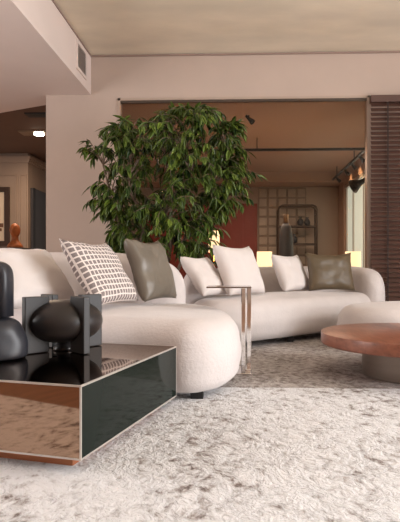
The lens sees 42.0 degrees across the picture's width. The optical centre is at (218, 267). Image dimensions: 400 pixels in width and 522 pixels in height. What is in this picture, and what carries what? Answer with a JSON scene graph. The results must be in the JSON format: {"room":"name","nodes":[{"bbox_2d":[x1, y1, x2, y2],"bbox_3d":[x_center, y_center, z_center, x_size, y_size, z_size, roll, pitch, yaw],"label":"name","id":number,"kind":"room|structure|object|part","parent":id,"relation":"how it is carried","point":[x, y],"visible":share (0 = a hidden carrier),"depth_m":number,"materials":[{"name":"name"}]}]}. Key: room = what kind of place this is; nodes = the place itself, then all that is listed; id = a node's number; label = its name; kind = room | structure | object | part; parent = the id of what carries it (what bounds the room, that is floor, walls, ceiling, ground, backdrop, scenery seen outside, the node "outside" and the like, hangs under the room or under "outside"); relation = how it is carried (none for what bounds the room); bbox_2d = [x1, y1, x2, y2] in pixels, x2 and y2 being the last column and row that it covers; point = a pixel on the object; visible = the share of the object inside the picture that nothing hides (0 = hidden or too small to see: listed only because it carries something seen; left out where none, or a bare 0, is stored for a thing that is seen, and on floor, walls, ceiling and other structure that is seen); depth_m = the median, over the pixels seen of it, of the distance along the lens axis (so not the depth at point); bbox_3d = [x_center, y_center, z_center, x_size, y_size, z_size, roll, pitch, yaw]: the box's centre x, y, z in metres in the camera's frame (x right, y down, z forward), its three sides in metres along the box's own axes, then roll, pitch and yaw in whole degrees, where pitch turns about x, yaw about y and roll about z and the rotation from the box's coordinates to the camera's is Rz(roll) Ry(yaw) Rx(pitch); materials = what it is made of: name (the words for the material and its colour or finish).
{"room":"living room","nodes":[
{"label":"living room","id":0,"kind":"room"},
{"bbox_2d":[0,153,45,247],"bbox_3d":[-5.413,-0.775,12.655,3.306,3.150,4.080,0,0,2],"label":"wall","id":1,"kind":"structure","parent":0,"point":[21,172],"depth_m":10.65,"materials":[{"name":"beige paint"}]},
{"bbox_2d":[0,187,9,245],"bbox_3d":[-4.654,-1.050,10.617,0.761,1.199,0.040,0,0,2],"label":"framed picture","id":2,"kind":"object","parent":1,"relation":"attached to","point":[4,191],"visible":0.92,"depth_m":10.59,"materials":[{"name":"brown metal"}]},
{"bbox_2d":[0,192,3,240],"bbox_3d":[-4.653,-1.050,10.629,0.563,1.001,0.013,0,0,2],"label":"print","id":3,"kind":"object","parent":2,"relation":"attached to","point":[1,193],"depth_m":10.61,"materials":[{"name":"brown paper"}]},
{"bbox_3d":[-4.737,-0.760,10.658,1.594,2.320,0.025,0,0,2],"label":"panel moulding","id":4,"kind":"part","parent":1,"relation":"part of","materials":[{"name":"beige"}]},
{"bbox_3d":[-5.414,-2.220,12.605,3.306,0.120,3.980,0,0,2],"label":"cornice","id":5,"kind":"part","parent":1,"relation":"part of","materials":[{"name":"beige paint"}]},
{"bbox_2d":[30,188,45,249],"bbox_3d":[-3.819,-0.480,11.749,0.101,2.360,1.980,0,0,2],"label":"door","id":6,"kind":"structure","parent":1,"relation":"in","point":[37,198],"depth_m":11.02,"materials":[{"name":"grey paint"}]},
{"bbox_3d":[-3.842,-0.480,10.814,0.019,2.360,0.090,0,0,2],"label":"frame","id":7,"kind":"part","parent":6,"relation":"part of","materials":[{"name":"black wood"}]},
{"bbox_2d":[0,105,45,162],"bbox_3d":[-4.623,-2.400,10.947,5.002,0.100,7.640,0,0,2],"label":"ceiling","id":8,"kind":"structure","parent":0,"point":[11,140],"depth_m":9.09,"materials":[{"name":"brown paint"}]},
{"bbox_2d":[18,130,45,135],"bbox_3d":[-3.188,-2.327,9.016,0.500,0.045,0.280,0,0,2],"label":"recessed light","id":9,"kind":"object","parent":8,"relation":"in","point":[23,132],"visible":0.94,"depth_m":8.94,"materials":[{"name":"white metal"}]},
{"bbox_2d":[24,112,45,117],"bbox_3d":[-2.588,-2.340,7.944,0.709,0.020,0.200,0,0,2],"label":"trim","id":10,"kind":"structure","parent":8,"relation":"in","point":[29,114],"depth_m":7.89,"materials":[{"name":"black metal"}]},
{"bbox_2d":[0,0,90,112],"bbox_3d":[-4.618,-2.607,2.812,5.574,0.645,12.500,0,0,2],"label":"ceiling","id":11,"kind":"structure","parent":0,"point":[38,45],"depth_m":5.78,"materials":[{"name":"paint"}]},
{"bbox_2d":[76,39,86,79],"bbox_3d":[-1.694,-2.565,6.418,0.020,0.350,0.410,0,0,2],"label":"ceiling vent","id":12,"kind":"object","parent":11,"relation":"in","point":[81,54],"visible":1,"depth_m":6.39,"materials":[{"name":"metal"}]},
{"bbox_2d":[122,164,141,240],"bbox_3d":[-2.099,-0.800,10.104,0.100,3.200,6.149,0,0,2],"label":"wall","id":13,"kind":"structure","parent":0,"point":[124,164],"depth_m":11.94,"materials":[{"name":"beige paint"}]},
{"bbox_2d":[46,51,399,296],"bbox_3d":[1.574,-1.005,6.825,7.727,3.610,0.150,0,0,2],"label":"wall","id":14,"kind":"structure","parent":0,"point":[70,119],"depth_m":6.83,"materials":[{"name":"white paint"}]},
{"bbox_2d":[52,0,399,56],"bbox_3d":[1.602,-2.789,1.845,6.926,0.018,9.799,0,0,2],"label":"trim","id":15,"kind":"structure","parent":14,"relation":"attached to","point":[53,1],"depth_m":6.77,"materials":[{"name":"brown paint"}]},
{"bbox_2d":[118,95,369,268],"bbox_3d":[0.311,-0.765,6.833,3.282,2.930,0.120,0,0,2],"label":"window","id":16,"kind":"structure","parent":14,"relation":"in","point":[365,98],"depth_m":6.76,"materials":[{"name":"brown metal"}]},
{"bbox_2d":[369,95,399,300],"bbox_3d":[2.776,-0.778,6.581,1.710,2.815,0.094,0,0,2],"label":"blind","id":17,"kind":"object","parent":14,"relation":"attached to","point":[391,284],"visible":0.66,"depth_m":6.59,"materials":[{"name":"brown wood"}]},
{"bbox_3d":[2.776,-2.143,6.583,1.710,0.085,0.090,0,0,2],"label":"head rail","id":18,"kind":"part","parent":17,"relation":"part of","materials":[{"name":"brown wood"}]},
{"bbox_3d":[2.131,-0.740,6.558,0.016,2.720,0.004,0,0,2],"label":"ladder cord","id":19,"kind":"part","parent":17,"relation":"part of","materials":[{"name":"brown fabric"}]},
{"bbox_2d":[54,0,399,54],"bbox_3d":[1.694,-2.870,1.617,7.126,0.120,10.550,0,0,2],"label":"ceiling","id":20,"kind":"structure","parent":0,"point":[105,27],"depth_m":6.00,"materials":[{"name":"paint"}]},
{"bbox_2d":[142,187,337,278],"bbox_3d":[0.605,-0.800,13.027,5.102,3.200,0.220,0,0,2],"label":"wall","id":21,"kind":"structure","parent":0,"point":[325,199],"depth_m":12.92,"materials":[{"name":"red paint"}]},
{"bbox_2d":[122,101,364,187],"bbox_3d":[0.499,-2.195,9.964,5.102,0.350,6.049,0,0,2],"label":"ceiling","id":22,"kind":"structure","parent":0,"point":[276,124],"depth_m":8.96,"materials":[{"name":"beige paint"}]},
{"bbox_2d":[245,115,254,124],"bbox_3d":[0.457,-2.165,7.588,0.150,0.154,0.087,0,0,41],"label":"spotlight","id":23,"kind":"object","parent":22,"relation":"attached to","point":[251,121],"visible":1,"depth_m":7.57,"materials":[{"name":"black metal"}]},
{"bbox_2d":[136,148,364,180],"bbox_3d":[0.480,-2.135,10.530,4.231,0.230,3.120,0,0,2],"label":"track","id":24,"kind":"object","parent":22,"relation":"hanging from","point":[362,150],"visible":0.63,"depth_m":8.95,"materials":[{"name":"black metal"}]},
{"bbox_2d":[258,187,305,265],"bbox_3d":[1.567,-0.650,12.928,1.191,2.700,0.049,0,0,2],"label":"tiled wall","id":25,"kind":"structure","parent":0,"point":[269,199],"depth_m":12.91,"materials":[{"name":"brown tile"}]},
{"bbox_2d":[338,154,364,254],"bbox_3d":[2.949,-0.725,9.879,0.200,3.050,6.049,0,0,2],"label":"wall","id":26,"kind":"structure","parent":0,"point":[360,168],"depth_m":12.24,"materials":[{"name":"beige paint"}]},
{"bbox_2d":[345,171,364,267],"bbox_3d":[2.928,-0.765,9.855,0.120,2.330,4.700,0,0,2],"label":"window","id":27,"kind":"structure","parent":26,"relation":"in","point":[355,202],"depth_m":11.26,"materials":[{"name":"grey glass"}]},
{"bbox_3d":[2.933,-0.755,9.854,0.010,2.188,4.698,0,0,2],"label":"pane","id":28,"kind":"part","parent":27,"relation":"part of","materials":[{"name":"white"}]},
{"bbox_2d":[349,178,364,192],"bbox_3d":[2.365,-1.256,7.788,0.821,0.261,0.214,0,0,2],"label":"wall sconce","id":29,"kind":"object","parent":26,"relation":"attached to","point":[355,185],"visible":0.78,"depth_m":7.78,"materials":[{"name":"black metal"}]},
{"bbox_3d":[-0.949,0.767,5.836,12.700,0.105,18.800,0,0,2],"label":"floor","id":30,"kind":"structure","parent":0,"visible":0},
{"bbox_2d":[0,387,399,521],"bbox_3d":[0.172,0.707,2.084,7.000,0.015,1.938,0,0,2],"label":"rug","id":31,"kind":"object","parent":30,"relation":"on","point":[230,454],"visible":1,"depth_m":1.82,"materials":[{"name":"white carpet"}]},
{"bbox_2d":[0,343,175,465],"bbox_3d":[-0.942,0.548,2.364,1.250,0.304,0.921,0,0,16],"label":"coffee table","id":32,"kind":"object","parent":31,"relation":"on","point":[57,407],"visible":0.94,"depth_m":1.90,"materials":[{"name":"black glass"}]},
{"bbox_2d":[0,261,27,360],"bbox_3d":[-1.038,0.181,2.277,0.388,0.428,0.264,0,0,2],"label":"abstract sculpture","id":33,"kind":"object","parent":32,"relation":"on","point":[13,338],"visible":1,"depth_m":2.23,"materials":[{"name":"black ceramic"}]},
{"bbox_3d":[-1.066,0.523,1.924,1.239,0.242,0.006,0,0,16],"label":"panel","id":34,"kind":"part","parent":32,"relation":"part of","materials":[{"name":"brown mirror"}]},
{"bbox_2d":[22,294,102,353],"bbox_3d":[-0.753,0.264,2.528,0.368,0.262,0.368,0,0,2],"label":"sculpture","id":35,"kind":"object","parent":32,"relation":"on","point":[74,324],"visible":0.99,"depth_m":2.39,"materials":[{"name":"ceramic"}]},
{"bbox_3d":[-0.343,0.523,2.196,0.006,0.242,0.909,0,0,16],"label":"panel","id":36,"kind":"part","parent":32,"relation":"part of","materials":[{"name":"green glass"}]},
{"bbox_2d":[278,214,293,256],"bbox_3d":[1.155,-0.105,8.965,0.270,1.640,0.270,0,0,-43],"label":"floor vase","id":37,"kind":"object","parent":30,"relation":"on","point":[286,237],"visible":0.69,"depth_m":8.87,"materials":[{"name":"grey ceramic"}]},
{"bbox_2d":[277,204,317,254],"bbox_3d":[1.881,-0.401,12.542,0.956,2.232,0.344,0,0,2],"label":"shelf unit","id":38,"kind":"object","parent":30,"relation":"on","point":[315,226],"visible":0.7,"depth_m":12.39,"materials":[{"name":"brown metal"}]},
{"bbox_2d":[292,234,296,242],"bbox_3d":[1.809,-0.707,12.545,0.168,0.231,0.168,0,0,2],"label":"jar","id":39,"kind":"object","parent":38,"relation":"on","point":[294,236],"visible":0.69,"depth_m":12.49,"materials":[{"name":"black ceramic"}]},
{"bbox_2d":[297,217,303,224],"bbox_3d":[1.965,-1.124,12.540,0.160,0.220,0.160,0,0,2],"label":"jar","id":40,"kind":"object","parent":38,"relation":"on","point":[300,221],"visible":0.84,"depth_m":12.49,"materials":[{"name":"grey ceramic"}]},
{"bbox_2d":[304,217,309,224],"bbox_3d":[2.126,-1.118,12.534,0.152,0.209,0.152,0,0,2],"label":"jar","id":41,"kind":"object","parent":38,"relation":"on","point":[307,221],"visible":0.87,"depth_m":12.48,"materials":[{"name":"grey ceramic"}]},
{"bbox_2d":[220,333,399,388],"bbox_3d":[0.264,0.707,4.725,7.000,0.015,3.338,0,0,2],"label":"rug","id":42,"kind":"object","parent":30,"relation":"on","point":[304,362],"visible":0.17,"depth_m":3.66,"materials":[{"name":"beige carpet"}]},
{"bbox_2d":[11,252,240,398],"bbox_3d":[-0.813,0.288,3.683,2.183,0.824,1.554,0,0,18],"label":"sofa","id":43,"kind":"object","parent":42,"relation":"on","point":[206,339],"visible":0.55,"depth_m":2.84,"materials":[{"name":"beige fabric"}]},
{"bbox_2d":[0,248,73,308],"bbox_3d":[-1.202,0.057,3.252,0.327,0.370,0.622,0,0,23],"label":"throw pillow","id":44,"kind":"object","parent":43,"relation":"on","point":[36,272],"visible":0.71,"depth_m":3.19,"materials":[{"name":"white fabric"}]},
{"bbox_2d":[59,238,137,304],"bbox_3d":[-0.763,0.025,3.378,0.291,0.409,0.580,0,0,16],"label":"throw pillow","id":45,"kind":"object","parent":43,"relation":"on","point":[97,269],"visible":0.95,"depth_m":3.22,"materials":[{"name":"fabric"}]},
{"bbox_3d":[-1.169,0.163,3.958,1.872,0.574,0.371,0,0,-25],"label":"backrest","id":46,"kind":"part","parent":43,"relation":"part of","materials":[{"name":"beige fabric"}]},
{"bbox_3d":[-0.939,0.462,3.489,2.172,0.411,1.566,0,0,2],"label":"seat","id":47,"kind":"part","parent":43,"relation":"part of","materials":[{"name":"beige fabric"}]},
{"bbox_2d":[124,237,176,301],"bbox_3d":[-0.494,0.008,3.809,0.250,0.451,0.461,0,0,24],"label":"throw pillow","id":48,"kind":"object","parent":43,"relation":"on","point":[153,277],"visible":1,"depth_m":3.67,"materials":[{"name":"grey leather"}]},
{"bbox_3d":[-0.118,0.662,2.806,0.070,0.075,0.060,0,0,2],"label":"leg","id":49,"kind":"part","parent":43,"relation":"part of","materials":[{"name":"black metal"}]},
{"bbox_2d":[76,102,267,270],"bbox_3d":[-0.530,-0.604,5.686,1.677,2.606,1.513,0,0,42],"label":"ficus tree","id":50,"kind":"object","parent":42,"relation":"on","point":[222,163],"visible":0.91,"depth_m":5.47,"materials":[{"name":"green plant"}]},
{"bbox_2d":[206,285,251,374],"bbox_3d":[0.066,0.411,3.530,0.308,0.578,0.260,0,0,2],"label":"side table","id":51,"kind":"object","parent":42,"relation":"on","point":[243,370],"visible":0.87,"depth_m":3.43,"materials":[{"name":"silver metal"}]},
{"bbox_3d":[0.160,0.410,3.421,0.028,0.556,0.050,0,0,2],"label":"post","id":52,"kind":"part","parent":51,"relation":"part of","materials":[{"name":"silver metal"}]},
{"bbox_3d":[0.061,0.694,3.515,0.300,0.012,0.230,0,0,2],"label":"plate","id":53,"kind":"part","parent":51,"relation":"part of","materials":[{"name":"silver metal"}]},
{"bbox_3d":[0.207,0.410,3.590,0.030,0.556,0.050,0,0,2],"label":"post","id":54,"kind":"part","parent":51,"relation":"part of","materials":[{"name":"silver metal"}]},
{"bbox_2d":[184,266,384,341],"bbox_3d":[0.643,0.339,5.483,2.581,0.722,1.157,0,0,-40],"label":"curved sofa","id":55,"kind":"object","parent":42,"relation":"on","point":[275,313],"visible":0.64,"depth_m":4.91,"materials":[{"name":"beige fabric"}]},
{"bbox_2d":[180,256,226,295],"bbox_3d":[-0.125,0.068,4.652,0.290,0.348,0.420,0,0,33],"label":"throw pillow","id":56,"kind":"object","parent":55,"relation":"on","point":[202,272],"visible":0.97,"depth_m":4.53,"materials":[{"name":"white fabric"}]},
{"bbox_2d":[213,244,264,295],"bbox_3d":[0.192,0.013,4.833,0.281,0.460,0.560,0,0,39],"label":"throw pillow","id":57,"kind":"object","parent":55,"relation":"on","point":[236,266],"visible":0.94,"depth_m":4.69,"materials":[{"name":"white fabric"}]},
{"bbox_3d":[0.620,0.445,5.371,2.402,0.404,1.017,0,0,-40],"label":"seat","id":58,"kind":"part","parent":55,"relation":"part of","materials":[{"name":"beige fabric"}]},
{"bbox_3d":[0.615,0.289,5.652,2.520,0.622,0.939,0,0,-26],"label":"backrest","id":59,"kind":"part","parent":55,"relation":"part of","materials":[{"name":"beige fabric"}]},
{"bbox_2d":[271,254,308,291],"bbox_3d":[0.774,0.047,5.580,0.250,0.393,0.505,0,0,42],"label":"throw pillow","id":60,"kind":"object","parent":55,"relation":"on","point":[290,272],"visible":0.98,"depth_m":5.44,"materials":[{"name":"white fabric"}]},
{"bbox_3d":[0.676,0.665,4.950,0.060,0.070,0.060,0,0,2],"label":"leg","id":61,"kind":"part","parent":55,"relation":"part of","materials":[{"name":"black metal"}]},
{"bbox_2d":[305,252,354,290],"bbox_3d":[1.199,0.036,5.612,0.530,0.415,0.208,0,0,-11],"label":"throw pillow","id":62,"kind":"object","parent":55,"relation":"on","point":[326,272],"visible":1,"depth_m":5.55,"materials":[{"name":"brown leather"}]},
{"bbox_2d":[321,323,399,383],"bbox_3d":[1.284,0.561,3.408,1.210,0.276,1.210,0,0,2],"label":"round table","id":63,"kind":"object","parent":42,"relation":"on","point":[378,344],"visible":1,"depth_m":3.21,"materials":[{"name":"brown wood"}]},
{"bbox_2d":[337,301,399,324],"bbox_3d":[1.819,0.495,4.559,1.543,0.409,0.964,0,0,2],"label":"ottoman","id":64,"kind":"object","parent":42,"relation":"on","point":[385,311],"visible":0.61,"depth_m":4.31,"materials":[{"name":"beige fabric"}]},
{"bbox_3d":[-3.422,0.190,8.724,0.400,1.050,0.400,0,0,2],"label":"pedestal","id":65,"kind":"object","parent":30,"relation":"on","visible":0},
{"bbox_2d":[7,223,22,247],"bbox_3d":[-3.422,-0.544,8.724,0.260,0.415,0.260,0,0,2],"label":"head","id":66,"kind":"object","parent":65,"relation":"on","point":[14,229],"visible":1,"depth_m":8.65},
{"bbox_3d":[0.937,0.397,8.273,2.500,0.635,0.400,0,0,2],"label":"console table","id":67,"kind":"object","parent":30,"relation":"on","visible":0},
{"bbox_2d":[208,231,219,265],"bbox_3d":[-0.080,-0.256,8.308,0.180,0.670,0.180,0,0,2],"label":"table lamp","id":68,"kind":"object","parent":67,"relation":"on","point":[213,236],"visible":0.16,"depth_m":8.23,"materials":[{"name":"yellow fabric"}]},
{"bbox_3d":[-0.080,-0.420,8.308,0.180,0.340,0.180,0,0,2],"label":"lamp shade","id":69,"kind":"part","parent":68,"relation":"part of","materials":[{"name":"yellow"}]},
{"bbox_2d":[257,251,271,266],"bbox_3d":[0.725,-0.090,8.280,0.250,0.340,0.250,0,0,2],"label":"table lamp","id":70,"kind":"object","parent":67,"relation":"on","point":[264,259],"visible":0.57,"depth_m":8.17,"materials":[{"name":"yellow fabric"}]},
{"bbox_2d":[345,251,360,266],"bbox_3d":[2.121,-0.090,8.232,0.250,0.340,0.250,0,0,2],"label":"table lamp","id":71,"kind":"object","parent":67,"relation":"on","point":[355,255],"visible":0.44,"depth_m":8.12,"materials":[{"name":"yellow fabric"}]}
]}

